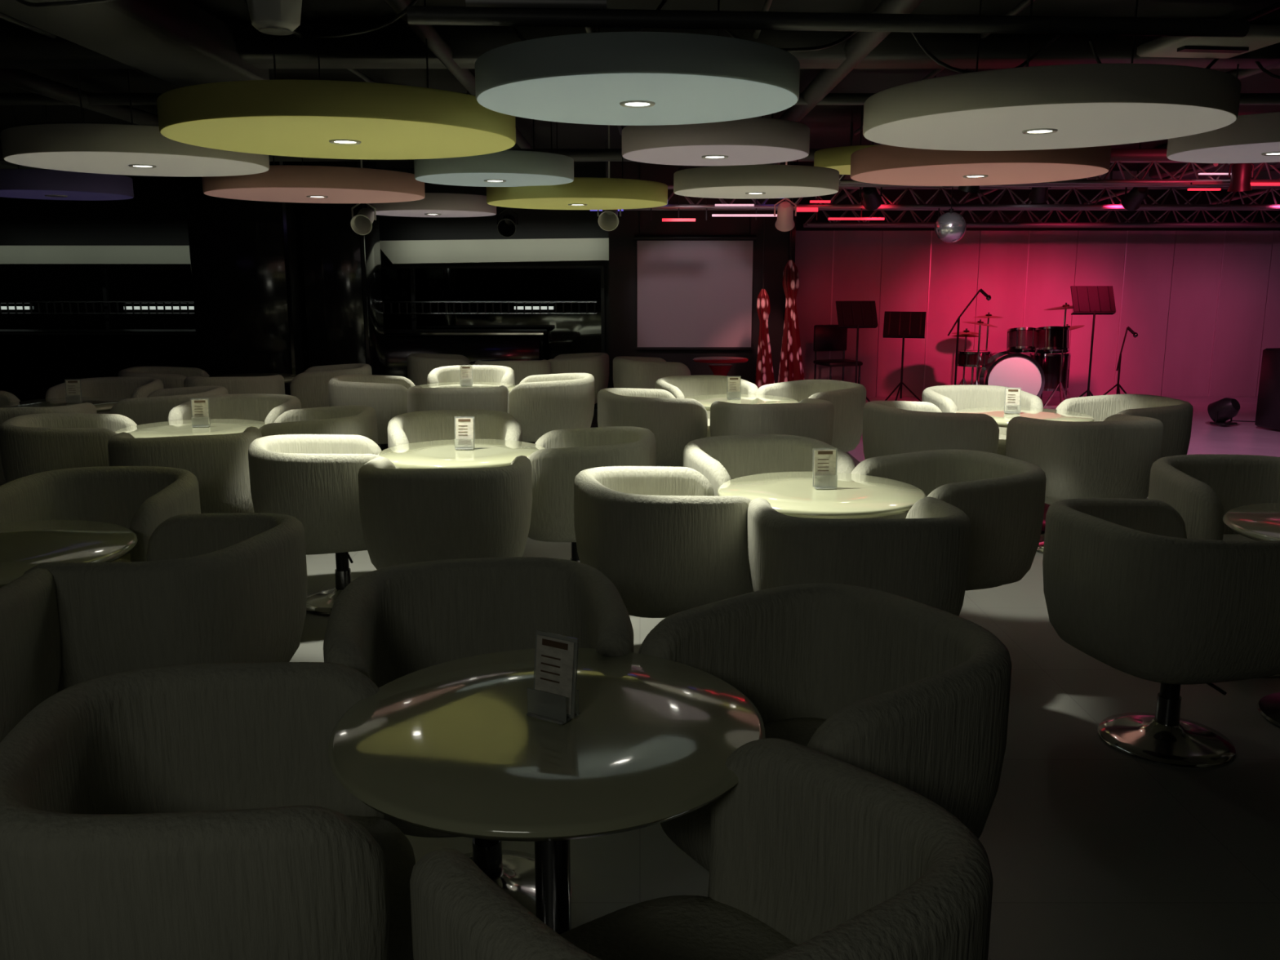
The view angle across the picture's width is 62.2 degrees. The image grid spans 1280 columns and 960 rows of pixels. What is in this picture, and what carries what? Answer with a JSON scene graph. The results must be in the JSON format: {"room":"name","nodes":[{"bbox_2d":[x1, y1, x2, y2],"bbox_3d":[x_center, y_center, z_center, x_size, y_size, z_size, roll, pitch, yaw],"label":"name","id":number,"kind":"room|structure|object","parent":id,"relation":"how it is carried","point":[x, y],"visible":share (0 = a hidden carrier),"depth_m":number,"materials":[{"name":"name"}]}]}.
{"room":"entertainment venue","nodes":[
{"label":"entertainment venue","id":0,"kind":"room"},
{"bbox_2d":[0,168,609,408],"bbox_3d":[-3.150,-2.209,12.406,9.700,2.750,0.200,0,11,0],"label":"wall","id":1,"kind":"structure","parent":0,"point":[156,215],"depth_m":12.16,"materials":[{"name":"black paint"}]},
{"bbox_2d":[0,265,604,359],"bbox_3d":[-4.168,-1.911,12.310,7.515,1.130,0.070,0,11,0],"label":"window","id":2,"kind":"structure","parent":1,"relation":"in","point":[566,334],"depth_m":12.26,"materials":[{"name":"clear glass"}]},
{"bbox_2d":[0,301,194,314],"bbox_3d":[-6.242,-1.985,12.225,2.232,0.139,0.060,0,11,0],"label":"light","id":3,"kind":"object","parent":2,"relation":"attached to","point":[140,307],"depth_m":12.21,"materials":[{"name":"white"}]},
{"bbox_2d":[382,301,596,314],"bbox_3d":[-1.727,-1.985,12.225,2.452,0.139,0.060,0,11,0],"label":"light","id":4,"kind":"object","parent":2,"relation":"attached to","point":[516,307],"depth_m":12.20,"materials":[{"name":"white"}]},
{"bbox_2d":[0,238,608,264],"bbox_3d":[-4.135,-2.584,11.998,7.630,0.280,0.440,0,11,0],"label":"trim","id":5,"kind":"structure","parent":1,"relation":"attached to","point":[550,250],"depth_m":11.80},
{"bbox_2d":[0,0,1279,177],"bbox_3d":[0.000,-1.991,5.016,16.000,0.388,14.200,0,11,0],"label":"ceiling","id":6,"kind":"structure","parent":0,"point":[179,43],"depth_m":5.13,"materials":[{"name":"black paint"}]},
{"bbox_2d":[0,89,133,200],"bbox_3d":[-4.050,-2.294,7.299,0.980,0.668,0.980,0,11,0],"label":"pendant lamp","id":7,"kind":"object","parent":6,"relation":"hanging from","point":[29,184],"visible":0.95,"depth_m":7.04,"materials":[{"name":"blue fabric"}]},
{"bbox_2d":[0,67,269,177],"bbox_3d":[-2.710,-2.014,5.724,1.310,0.628,1.310,0,11,0],"label":"pendant lamp","id":8,"kind":"object","parent":6,"relation":"hanging from","point":[131,149],"visible":0.9,"depth_m":5.33,"materials":[{"name":"beige fabric"}]},
{"bbox_2d":[246,0,302,35],"bbox_3d":[-1.130,-1.621,3.254,0.240,0.475,0.208,0,11,0],"label":"ceiling speaker","id":9,"kind":"object","parent":6,"relation":"hanging from","point":[273,17],"depth_m":3.24},
{"bbox_2d":[201,155,425,203],"bbox_3d":[-2.180,-2.247,7.105,1.430,0.688,1.430,0,11,0],"label":"pendant lamp","id":10,"kind":"object","parent":6,"relation":"hanging from","point":[302,184],"visible":0.9,"depth_m":6.67,"materials":[{"name":"brown"}]},
{"bbox_2d":[156,0,515,159],"bbox_3d":[-1.320,-1.817,4.693,1.520,0.628,1.520,0,11,0],"label":"pendant lamp","id":11,"kind":"object","parent":6,"relation":"hanging from","point":[319,118],"visible":0.99,"depth_m":4.24,"materials":[{"name":"yellow fabric"}]},
{"bbox_2d":[350,159,376,235],"bbox_3d":[-2.200,-2.393,8.405,0.194,0.889,0.261,0,11,0],"label":"spotlight","id":12,"kind":"object","parent":6,"relation":"hanging from","point":[362,223],"visible":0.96,"depth_m":8.45,"materials":[{"name":"grey paint"}]},
{"bbox_2d":[367,159,496,217],"bbox_3d":[-1.720,-2.550,8.747,1.050,0.708,1.050,0,11,0],"label":"pendant lamp","id":13,"kind":"object","parent":6,"relation":"hanging from","point":[434,204],"visible":0.81,"depth_m":8.42,"materials":[{"name":"grey"}]},
{"bbox_2d":[413,90,573,186],"bbox_3d":[-0.910,-2.183,6.608,0.990,0.628,0.990,0,11,0],"label":"pendant lamp","id":14,"kind":"object","parent":6,"relation":"hanging from","point":[505,168],"visible":0.87,"depth_m":6.31,"materials":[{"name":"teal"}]},
{"bbox_2d":[486,121,667,209],"bbox_3d":[-0.450,-2.331,7.598,1.300,0.708,1.300,0,11,0],"label":"pendant lamp","id":15,"kind":"object","parent":6,"relation":"hanging from","point":[584,193],"visible":0.95,"depth_m":7.20,"materials":[{"name":"yellow fabric"}]},
{"bbox_2d":[475,0,799,125],"bbox_3d":[-0.010,-1.739,4.097,1.250,0.558,1.250,0,11,0],"label":"pendant lamp","id":16,"kind":"object","parent":6,"relation":"hanging from","point":[616,78],"visible":0.99,"depth_m":3.75,"materials":[{"name":"grey"}]},
{"bbox_2d":[634,162,755,349],"bbox_3d":[0.580,-2.371,11.194,1.280,1.978,0.060,0,11,0],"label":"projection screen","id":17,"kind":"object","parent":6,"relation":"hanging from","point":[695,291],"visible":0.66,"depth_m":11.26,"materials":[{"name":"grey fabric"}]},
{"bbox_2d":[622,115,809,165],"bbox_3d":[0.390,-1.975,5.467,0.970,0.608,0.970,0,11,0],"label":"pendant lamp","id":18,"kind":"object","parent":6,"relation":"hanging from","point":[753,140],"visible":0.93,"depth_m":5.19,"materials":[{"name":"grey fabric"}]},
{"bbox_2d":[673,121,839,199],"bbox_3d":[0.790,-2.281,7.200,1.120,0.658,1.120,0,11,0],"label":"pendant lamp","id":19,"kind":"object","parent":6,"relation":"hanging from","point":[744,181],"visible":0.98,"depth_m":6.83,"materials":[{"name":"beige fabric"}]},
{"bbox_2d":[754,198,774,388],"bbox_3d":[1.249,-1.815,10.339,0.246,2.750,0.171,0,11,0],"label":"curtain","id":20,"kind":"object","parent":6,"relation":"hanging from","point":[764,375],"visible":0.63,"depth_m":10.41,"materials":[{"name":"fabric"}]},
{"bbox_2d":[777,161,804,382],"bbox_3d":[1.545,-1.861,10.584,0.310,2.750,0.216,0,11,0],"label":"curtain","id":21,"kind":"object","parent":6,"relation":"hanging from","point":[791,365],"visible":0.68,"depth_m":10.62,"materials":[{"name":"fabric"}]},
{"bbox_2d":[813,105,876,174],"bbox_3d":[1.700,-2.520,7.867,0.800,0.438,0.800,0,11,0],"label":"pendant lamp","id":22,"kind":"object","parent":6,"relation":"hanging from","point":[838,158],"visible":0.21,"depth_m":7.66,"materials":[{"name":"yellow fabric"}]},
{"bbox_2d":[590,122,1279,227],"bbox_3d":[3.726,-2.723,9.694,8.351,0.722,2.604,0,11,0],"label":"truss","id":23,"kind":"object","parent":6,"relation":"hanging from","point":[1170,182],"visible":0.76,"depth_m":9.59,"materials":[{"name":"black metal"}]},
{"bbox_2d":[934,186,966,243],"bbox_3d":[2.720,-2.538,9.238,0.270,0.935,0.268,0,11,0],"label":"ball","id":24,"kind":"object","parent":6,"relation":"hanging from","point":[950,227],"visible":0.98,"depth_m":9.21,"materials":[{"name":"silver metal"}]},
{"bbox_2d":[850,68,1111,186],"bbox_3d":[1.910,-2.048,5.982,1.400,0.658,1.400,0,11,0],"label":"pendant lamp","id":25,"kind":"object","parent":6,"relation":"hanging from","point":[882,164],"visible":0.88,"depth_m":5.66,"materials":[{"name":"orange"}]},
{"bbox_2d":[862,0,1241,151],"bbox_3d":[1.660,-1.752,4.349,1.440,0.628,1.440,0,11,0],"label":"pendant lamp","id":26,"kind":"object","parent":6,"relation":"hanging from","point":[1077,105],"visible":0.99,"depth_m":3.96,"materials":[{"name":"beige"}]},
{"bbox_2d":[1136,24,1279,58],"bbox_3d":[2.550,-1.941,4.720,0.460,0.065,0.460,-1,11,-6],"label":"air conditioner","id":27,"kind":"object","parent":6,"relation":"in","point":[1259,36],"visible":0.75,"depth_m":4.69,"materials":[{"name":"grey paint"}]},
{"bbox_2d":[1166,63,1279,163],"bbox_3d":[3.120,-1.902,5.135,0.980,0.628,0.980,0,11,0],"label":"pendant lamp","id":28,"kind":"object","parent":6,"relation":"hanging from","point":[1255,138],"visible":0.91,"depth_m":5.00,"materials":[{"name":"grey fabric"}]},
{"bbox_2d":[1227,163,1254,191],"bbox_3d":[4.705,-2.535,8.280,0.168,0.562,0.178,9,14,40],"label":"spotlight","id":29,"kind":"object","parent":6,"relation":"hanging from","point":[1240,180],"visible":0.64,"depth_m":8.26,"materials":[{"name":"black metal"}]},
{"bbox_2d":[608,161,796,387],"bbox_3d":[0.650,-2.040,11.522,1.960,2.750,0.600,0,11,0],"label":"wall partition","id":30,"kind":"structure","parent":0,"point":[623,248],"depth_m":11.26,"materials":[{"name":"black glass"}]},
{"bbox_2d":[289,408,1279,959],"bbox_3d":[0.000,0.540,5.600,16.400,0.100,15.000,0,11,0],"label":"floor","id":31,"kind":"structure","parent":0,"point":[1095,851],"depth_m":2.99,"materials":[{"name":"grey stone"}]},
{"bbox_2d":[0,568,61,742],"bbox_3d":[-1.890,0.641,2.697,0.708,0.790,0.672,-2,11,-11],"label":"tub chair","id":32,"kind":"object","parent":31,"relation":"on","point":[30,638],"visible":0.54,"depth_m":2.67,"materials":[{"name":"beige fabric"}]},
{"bbox_2d":[0,402,97,485],"bbox_3d":[-3.742,-0.086,6.508,0.708,0.790,0.672,-2,11,-9],"label":"tub chair","id":33,"kind":"object","parent":31,"relation":"on","point":[6,413],"visible":0.18,"depth_m":6.20,"materials":[{"name":"beige fabric"}]},
{"bbox_2d":[0,396,125,413],"bbox_3d":[-3.850,-0.172,7.195,0.820,0.700,0.820,0,11,0],"label":"cocktail table","id":34,"kind":"object","parent":31,"relation":"on","point":[102,404],"visible":0.22,"depth_m":7.15,"materials":[{"name":"beige paint"}]},
{"bbox_2d":[0,413,137,483],"bbox_3d":[-3.068,0.046,5.815,0.672,0.790,0.708,-4,11,-19],"label":"tub chair","id":35,"kind":"object","parent":31,"relation":"on","point":[30,444],"visible":0.29,"depth_m":5.45,"materials":[{"name":"beige fabric"}]},
{"bbox_2d":[0,520,137,587],"bbox_3d":[-2.020,0.557,3.374,0.820,0.700,0.820,0,11,0],"label":"cocktail table","id":36,"kind":"object","parent":31,"relation":"on","point":[24,544],"visible":0.44,"depth_m":3.37,"materials":[{"name":"beige paint"}]},
{"bbox_2d":[0,466,200,562],"bbox_3d":[-2.053,0.388,4.025,0.708,0.790,0.672,-1,11,-3],"label":"tub chair","id":37,"kind":"object","parent":31,"relation":"on","point":[137,499],"visible":0.27,"depth_m":4.17,"materials":[{"name":"beige fabric"}]},
{"bbox_2d":[44,377,163,413],"bbox_3d":[-3.904,-0.341,7.846,0.708,0.790,0.672,-1,11,-5],"label":"tub chair","id":38,"kind":"object","parent":31,"relation":"on","point":[115,387],"visible":0.22,"depth_m":8.01,"materials":[{"name":"beige fabric"}]},
{"bbox_2d":[117,366,209,388],"bbox_3d":[-3.971,-0.551,8.947,0.672,0.790,0.708,-2,11,-9],"label":"tub chair","id":39,"kind":"object","parent":31,"relation":"on","point":[171,377],"visible":0.29,"depth_m":8.77,"materials":[{"name":"beige fabric"}]},
{"bbox_2d":[23,512,307,692],"bbox_3d":[-1.400,0.536,3.248,0.672,0.790,0.708,2,11,11],"label":"tub chair","id":40,"kind":"object","parent":31,"relation":"on","point":[231,587],"visible":0.51,"depth_m":2.91,"materials":[{"name":"beige fabric"}]},
{"bbox_2d":[109,386,228,425],"bbox_3d":[-3.169,-0.226,7.240,0.672,0.790,0.708,-1,11,-4],"label":"tub chair","id":41,"kind":"object","parent":31,"relation":"on","point":[156,407],"visible":0.25,"depth_m":6.85,"materials":[{"name":"beige fabric"}]},
{"bbox_2d":[107,426,262,513],"bbox_3d":[-2.273,0.127,5.391,0.708,0.790,0.672,-4,11,-20],"label":"tub chair","id":42,"kind":"object","parent":31,"relation":"on","point":[220,463],"visible":0.38,"depth_m":5.08,"materials":[{"name":"beige fabric"}]},
{"bbox_2d":[115,418,267,438],"bbox_3d":[-2.500,0.053,6.017,0.820,0.700,0.820,0,11,0],"label":"cocktail table","id":43,"kind":"object","parent":31,"relation":"on","point":[218,426],"visible":0.2,"depth_m":5.95,"materials":[{"name":"beige paint"}]},
{"bbox_2d":[0,662,415,959],"bbox_3d":[-0.740,0.795,1.892,0.672,0.790,0.708,-2,11,-12],"label":"tub chair","id":44,"kind":"object","parent":31,"relation":"on","point":[197,811],"visible":0.98,"depth_m":1.59,"materials":[{"name":"beige fabric"}]},
{"bbox_2d":[183,374,284,394],"bbox_3d":[-3.192,-0.450,8.414,0.708,0.790,0.672,-2,11,-9],"label":"tub chair","id":45,"kind":"object","parent":31,"relation":"on","point":[271,384],"visible":0.3,"depth_m":8.07,"materials":[{"name":"beige fabric"}]},
{"bbox_2d":[168,393,301,423],"bbox_3d":[-2.500,-0.116,6.668,0.708,0.790,0.672,0,11,0],"label":"tub chair","id":46,"kind":"object","parent":31,"relation":"on","point":[264,407],"visible":0.26,"depth_m":6.84,"materials":[{"name":"beige fabric"}]},
{"bbox_2d":[183,161,309,395],"bbox_3d":[-3.603,-1.758,10.041,0.895,2.750,0.915,0,11,0],"label":"column","id":47,"kind":"structure","parent":31,"relation":"on","point":[246,255],"depth_m":9.61,"materials":[{"name":"black glass"}]},
{"bbox_2d":[0,328,546,401],"bbox_3d":[-4.400,-1.191,11.862,6.700,0.955,0.510,0,11,0],"label":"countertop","id":48,"kind":"structure","parent":31,"relation":"on","point":[33,362],"depth_m":11.64,"materials":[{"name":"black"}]},
{"bbox_2d":[248,434,382,614],"bbox_3d":[-1.468,0.200,5.009,0.672,0.790,0.708,-4,11,-19],"label":"tub chair","id":49,"kind":"object","parent":31,"relation":"on","point":[313,479],"visible":0.53,"depth_m":4.67,"materials":[{"name":"beige fabric"}]},
{"bbox_2d":[258,405,377,555],"bbox_3d":[-1.849,-0.007,6.093,0.672,0.790,0.708,-1,11,-7],"label":"tub chair","id":50,"kind":"object","parent":31,"relation":"on","point":[362,420],"visible":0.31,"depth_m":5.83,"materials":[{"name":"beige fabric"}]},
{"bbox_2d":[289,363,372,408],"bbox_3d":[-2.649,-0.592,9.160,0.672,0.790,0.708,-2,11,-9],"label":"tub chair","id":51,"kind":"object","parent":31,"relation":"on","point":[310,386],"visible":0.34,"depth_m":8.77,"materials":[{"name":"beige fabric"}]},
{"bbox_2d":[297,161,386,375],"bbox_3d":[-2.837,-1.794,10.233,0.585,2.750,0.725,0,11,0],"label":"column","id":52,"kind":"structure","parent":31,"relation":"on","point":[342,266],"depth_m":9.91,"materials":[{"name":"black glass"}]},
{"bbox_2d":[328,374,415,450],"bbox_3d":[-2.021,-0.401,8.161,0.672,0.790,0.708,-2,11,-9],"label":"tub chair","id":53,"kind":"object","parent":31,"relation":"on","point":[387,394],"visible":0.34,"depth_m":7.80,"materials":[{"name":"beige fabric"}]},
{"bbox_2d":[406,353,470,385],"bbox_3d":[-1.951,-0.851,10.518,0.672,0.790,0.708,-2,11,-9],"label":"tub chair","id":54,"kind":"object","parent":31,"relation":"on","point":[420,366],"visible":0.27,"depth_m":10.14,"materials":[{"name":"beige fabric"}]},
{"bbox_2d":[357,455,532,569],"bbox_3d":[-0.817,0.287,4.553,0.708,0.790,0.672,-1,11,-4],"label":"tub chair","id":55,"kind":"object","parent":31,"relation":"on","point":[407,515],"visible":0.66,"depth_m":4.21,"materials":[{"name":"beige fabric"}]},
{"bbox_2d":[387,409,522,468],"bbox_3d":[-1.012,0.041,5.841,0.708,0.790,0.672,-3,11,-13],"label":"tub chair","id":56,"kind":"object","parent":31,"relation":"on","point":[439,424],"visible":0.26,"depth_m":5.99,"materials":[{"name":"beige fabric"}]},
{"bbox_2d":[406,384,509,413],"bbox_3d":[-1.296,-0.300,7.628,0.708,0.790,0.672,-1,11,-5],"label":"tub chair","id":57,"kind":"object","parent":31,"relation":"on","point":[419,398],"visible":0.38,"depth_m":7.26,"materials":[{"name":"beige fabric"}]},
{"bbox_2d":[377,439,545,468],"bbox_3d":[-0.860,0.203,5.231,0.820,0.700,0.820,0,11,0],"label":"cocktail table","id":58,"kind":"object","parent":31,"relation":"on","point":[486,453],"visible":0.53,"depth_m":5.07,"materials":[{"name":"beige paint"}]},
{"bbox_2d":[454,416,475,449],"bbox_3d":[-0.860,-0.230,5.199,0.098,0.159,0.060,0,11,0],"label":"menu","id":59,"kind":"object","parent":58,"relation":"on","point":[464,428],"visible":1,"depth_m":5.20,"materials":[{"name":"white paper"}]},
{"bbox_2d":[426,364,515,394],"bbox_3d":[-1.404,-0.547,8.927,0.708,0.790,0.672,-1,11,-5],"label":"tub chair","id":60,"kind":"object","parent":31,"relation":"on","point":[481,373],"visible":0.3,"depth_m":9.08,"materials":[{"name":"beige fabric"}]},
{"bbox_2d":[323,556,633,915],"bbox_3d":[-0.389,0.652,2.639,0.708,0.790,0.672,-2,11,-10],"label":"tub chair","id":61,"kind":"object","parent":31,"relation":"on","point":[389,624],"visible":0.38,"depth_m":2.79,"materials":[{"name":"beige fabric"}]},
{"bbox_2d":[474,359,551,443],"bbox_3d":[-1.192,-0.749,9.986,0.708,0.790,0.672,-2,11,-9],"label":"tub chair","id":62,"kind":"object","parent":31,"relation":"on","point":[522,369],"visible":0.2,"depth_m":9.63,"materials":[{"name":"beige fabric"}]},
{"bbox_2d":[328,648,765,934],"bbox_3d":[-0.172,0.801,2.097,0.820,0.700,0.820,0,11,0],"label":"cocktail table","id":63,"kind":"object","parent":31,"relation":"on","point":[452,748],"visible":0.88,"depth_m":1.93,"materials":[{"name":"beige paint"}]},
{"bbox_2d":[526,630,579,724],"bbox_3d":[-0.167,0.375,2.026,0.098,0.159,0.060,7,13,31],"label":"holder","id":64,"kind":"object","parent":63,"relation":"on","point":[553,698],"visible":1,"depth_m":2.02,"materials":[{"name":"white plastic"}]},
{"bbox_2d":[508,373,595,441],"bbox_3d":[-0.689,-0.422,8.267,0.672,0.790,0.708,0,11,0],"label":"tub chair","id":65,"kind":"object","parent":31,"relation":"on","point":[541,404],"visible":0.67,"depth_m":7.91,"materials":[{"name":"beige fabric"}]},
{"bbox_2d":[548,352,608,404],"bbox_3d":[-0.649,-0.861,10.572,0.672,0.790,0.708,1,11,5],"label":"tub chair","id":66,"kind":"object","parent":31,"relation":"on","point":[596,364],"visible":0.37,"depth_m":10.21,"materials":[{"name":"beige fabric"}]},
{"bbox_2d":[527,426,656,562],"bbox_3d":[-0.259,0.159,5.222,0.672,0.790,0.708,0,11,0],"label":"tub chair","id":67,"kind":"object","parent":31,"relation":"on","point":[568,452],"visible":0.41,"depth_m":4.87,"materials":[{"name":"beige fabric"}]},
{"bbox_2d":[613,355,690,388],"bbox_3d":[0.101,-0.775,10.119,0.672,0.790,0.708,-3,11,-17],"label":"tub chair","id":68,"kind":"object","parent":31,"relation":"on","point":[633,372],"visible":0.38,"depth_m":9.75,"materials":[{"name":"beige fabric"}]},
{"bbox_2d":[597,387,707,466],"bbox_3d":[0.071,-0.213,7.172,0.672,0.790,0.708,-3,11,-17],"label":"tub chair","id":69,"kind":"object","parent":31,"relation":"on","point":[673,422],"visible":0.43,"depth_m":6.83,"materials":[{"name":"beige fabric"}]},
{"bbox_2d":[573,466,752,617],"bbox_3d":[0.101,0.370,4.118,0.672,0.790,0.708,-3,11,-15],"label":"tub chair","id":70,"kind":"object","parent":31,"relation":"on","point":[668,545],"visible":0.7,"depth_m":3.77,"materials":[{"name":"beige fabric"}]},
{"bbox_2d":[409,737,992,959],"bbox_3d":[0.090,0.860,1.547,0.708,0.790,0.672,-8,13,-36],"label":"tub chair","id":71,"kind":"object","parent":31,"relation":"on","point":[815,855],"visible":0.98,"depth_m":1.62,"materials":[{"name":"beige fabric"}]},
{"bbox_2d":[654,374,758,437],"bbox_3d":[0.485,-0.367,7.982,0.708,0.790,0.672,-3,11,-17],"label":"tub chair","id":72,"kind":"object","parent":31,"relation":"on","point":[680,386],"visible":0.3,"depth_m":8.15,"materials":[{"name":"beige fabric"}]},
{"bbox_2d":[684,394,798,411],"bbox_3d":[0.680,-0.203,7.362,0.820,0.700,0.820,0,11,0],"label":"cocktail table","id":73,"kind":"object","parent":31,"relation":"on","point":[706,400],"visible":0.22,"depth_m":7.34,"materials":[{"name":"beige paint"}]},
{"bbox_2d":[683,434,855,496],"bbox_3d":[0.567,0.225,4.878,0.708,0.790,0.672,-3,11,-14],"label":"tub chair","id":74,"kind":"object","parent":31,"relation":"on","point":[721,460],"visible":0.28,"depth_m":5.04,"materials":[{"name":"beige fabric"}]},
{"bbox_2d":[710,398,833,445],"bbox_3d":[0.832,-0.128,6.725,0.708,0.790,0.672,-3,11,-13],"label":"tub chair","id":75,"kind":"object","parent":31,"relation":"on","point":[811,418],"visible":0.39,"depth_m":6.37,"materials":[{"name":"beige fabric"}]},
{"bbox_2d":[754,379,866,452],"bbox_3d":[1.225,-0.304,7.654,0.672,0.790,0.708,-6,12,-29],"label":"tub chair","id":76,"kind":"object","parent":31,"relation":"on","point":[848,399],"visible":0.44,"depth_m":7.42,"materials":[{"name":"beige fabric"}]},
{"bbox_2d":[717,471,926,519],"bbox_3d":[0.720,0.381,4.298,0.820,0.700,0.820,0,11,0],"label":"cocktail table","id":77,"kind":"object","parent":31,"relation":"on","point":[793,494],"visible":0.56,"depth_m":4.12,"materials":[{"name":"beige paint"}]},
{"bbox_2d":[812,448,837,488],"bbox_3d":[0.740,-0.046,4.236,0.098,0.159,0.060,-1,11,-3],"label":"holder","id":78,"kind":"object","parent":77,"relation":"on","point":[824,476],"visible":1,"depth_m":4.24,"materials":[{"name":"white plastic"}]},
{"bbox_2d":[638,583,1011,871],"bbox_3d":[0.398,0.703,2.371,0.672,0.790,0.708,-7,13,-32],"label":"tub chair","id":79,"kind":"object","parent":31,"relation":"on","point":[914,695],"visible":0.52,"depth_m":2.42,"materials":[{"name":"beige fabric"}]},
{"bbox_2d":[746,496,970,616],"bbox_3d":[0.736,0.454,3.679,0.708,0.790,0.672,0,11,-1],"label":"tub chair","id":80,"kind":"object","parent":31,"relation":"on","point":[922,557],"visible":0.48,"depth_m":3.32,"materials":[{"name":"beige fabric"}]},
{"bbox_2d":[862,400,999,459],"bbox_3d":[1.721,-0.069,6.417,0.672,0.790,0.708,-3,11,-16],"label":"tub chair","id":81,"kind":"object","parent":31,"relation":"on","point":[889,427],"visible":0.37,"depth_m":6.07,"materials":[{"name":"beige fabric"}]},
{"bbox_2d":[850,449,1046,591],"bbox_3d":[1.269,0.306,4.451,0.672,0.790,0.708,-3,11,-16],"label":"tub chair","id":82,"kind":"object","parent":31,"relation":"on","point":[1002,497],"visible":0.44,"depth_m":4.15,"materials":[{"name":"beige fabric"}]},
{"bbox_2d":[921,384,1043,455],"bbox_3d":[2.295,-0.225,7.237,0.708,0.790,0.672,-1,11,-6],"label":"tub chair","id":83,"kind":"object","parent":31,"relation":"on","point":[948,398],"visible":0.23,"depth_m":7.40,"materials":[{"name":"beige fabric"}]},
{"bbox_2d":[954,406,1094,533],"bbox_3d":[2.360,-0.059,6.606,0.820,0.700,0.820,0,11,0],"label":"cocktail table","id":84,"kind":"object","parent":31,"relation":"on","point":[1002,419],"visible":0.25,"depth_m":6.55,"materials":[{"name":"beige paint"}]},
{"bbox_2d":[844,396,1279,466],"bbox_3d":[4.850,-0.469,10.305,6.280,0.120,5.070,0,11,0],"label":"stage platform","id":85,"kind":"object","parent":31,"relation":"on","point":[1242,437],"visible":0.02,"depth_m":9.80,"materials":[{"name":"black paint"}]},
{"bbox_2d":[813,324,862,384],"bbox_3d":[2.249,-1.318,12.069,0.420,0.870,0.425,-3,11,-17],"label":"chair","id":86,"kind":"object","parent":85,"relation":"on","point":[826,337],"visible":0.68,"depth_m":12.17,"materials":[{"name":"black plastic"}]},
{"bbox_2d":[835,301,878,401],"bbox_3d":[2.299,-1.298,11.186,0.500,1.154,0.433,0,11,1],"label":"music stand","id":87,"kind":"object","parent":85,"relation":"on","point":[851,314],"visible":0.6,"depth_m":11.21,"materials":[{"name":"black metal"}]},
{"bbox_2d":[883,311,926,401],"bbox_3d":[2.826,-1.298,11.501,0.500,1.034,0.433,6,12,29],"label":"music stand","id":88,"kind":"object","parent":85,"relation":"on","point":[903,325],"visible":0.86,"depth_m":11.53,"materials":[{"name":"black metal"}]},
{"bbox_2d":[951,302,1084,408],"bbox_3d":[4.168,-1.412,11.832,1.414,1.136,1.350,2,11,8],"label":"drum kit","id":89,"kind":"object","parent":85,"relation":"on","point":[1047,367],"visible":0.87,"depth_m":11.33,"materials":[{"name":"black metal"}]},
{"bbox_2d":[1070,285,1115,397],"bbox_3d":[4.542,-1.274,10.631,0.500,1.314,0.433,1,11,7],"label":"music stand","id":90,"kind":"object","parent":85,"relation":"on","point":[1094,300],"visible":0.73,"depth_m":10.64,"materials":[{"name":"black metal"}]},
{"bbox_2d":[1207,397,1254,426],"bbox_3d":[5.901,-0.693,10.396,0.831,0.264,0.276,-6,12,-28],"label":"spotlight","id":91,"kind":"object","parent":85,"relation":"on","point":[1221,411],"visible":0.93,"depth_m":10.20,"materials":[{"name":"black plastic"}]},
{"bbox_2d":[1254,347,1279,430],"bbox_3d":[6.103,-0.873,9.901,0.420,0.789,0.423,-3,11,-17],"label":"loudspeaker","id":92,"kind":"object","parent":85,"relation":"on","point":[1268,408],"visible":1,"depth_m":9.91,"materials":[{"name":"black plastic"}]},
{"bbox_2d":[1005,413,1163,553],"bbox_3d":[2.468,0.023,5.939,0.708,0.790,0.672,-2,11,-9],"label":"tub chair","id":93,"kind":"object","parent":31,"relation":"on","point":[1113,457],"visible":0.62,"depth_m":5.61,"materials":[{"name":"beige fabric"}]},
{"bbox_2d":[1055,394,1193,457],"bbox_3d":[3.031,-0.123,6.704,0.672,0.790,0.708,-2,11,-9],"label":"tub chair","id":94,"kind":"object","parent":31,"relation":"on","point":[1175,415],"visible":0.36,"depth_m":6.51,"materials":[{"name":"beige fabric"}]},
{"bbox_2d":[1042,497,1279,768],"bbox_3d":[1.715,0.491,3.482,0.672,0.790,0.708,-3,11,-13],"label":"tub chair","id":95,"kind":"object","parent":31,"relation":"on","point":[1125,585],"visible":1,"depth_m":3.20,"materials":[{"name":"beige fabric"}]},
{"bbox_2d":[1147,453,1279,677],"bbox_3d":[2.462,0.333,4.310,0.708,0.790,0.672,0,11,2],"label":"tub chair","id":96,"kind":"object","parent":31,"relation":"on","point":[1202,489],"visible":0.3,"depth_m":4.47,"materials":[{"name":"beige fabric"}]},
{"bbox_2d":[1222,502,1279,728],"bbox_3d":[2.440,0.503,3.659,0.820,0.700,0.820,0,11,0],"label":"cocktail table","id":97,"kind":"object","parent":31,"relation":"on","point":[1258,522],"visible":0.94,"depth_m":3.73,"materials":[{"name":"beige paint"}]},
{"bbox_2d":[795,170,1279,396],"bbox_3d":[4.850,-2.260,12.675,6.300,2.750,0.251,0,11,0],"label":"wall","id":98,"kind":"structure","parent":0,"point":[1202,306],"depth_m":12.58,"materials":[{"name":"white paint"}]},
{"bbox_2d":[795,189,1279,230],"bbox_3d":[4.850,-3.159,12.347,6.250,0.500,0.060,0,11,0],"label":"truss","id":99,"kind":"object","parent":98,"relation":"attached to","point":[802,217],"depth_m":12.32,"materials":[{"name":"metal"}]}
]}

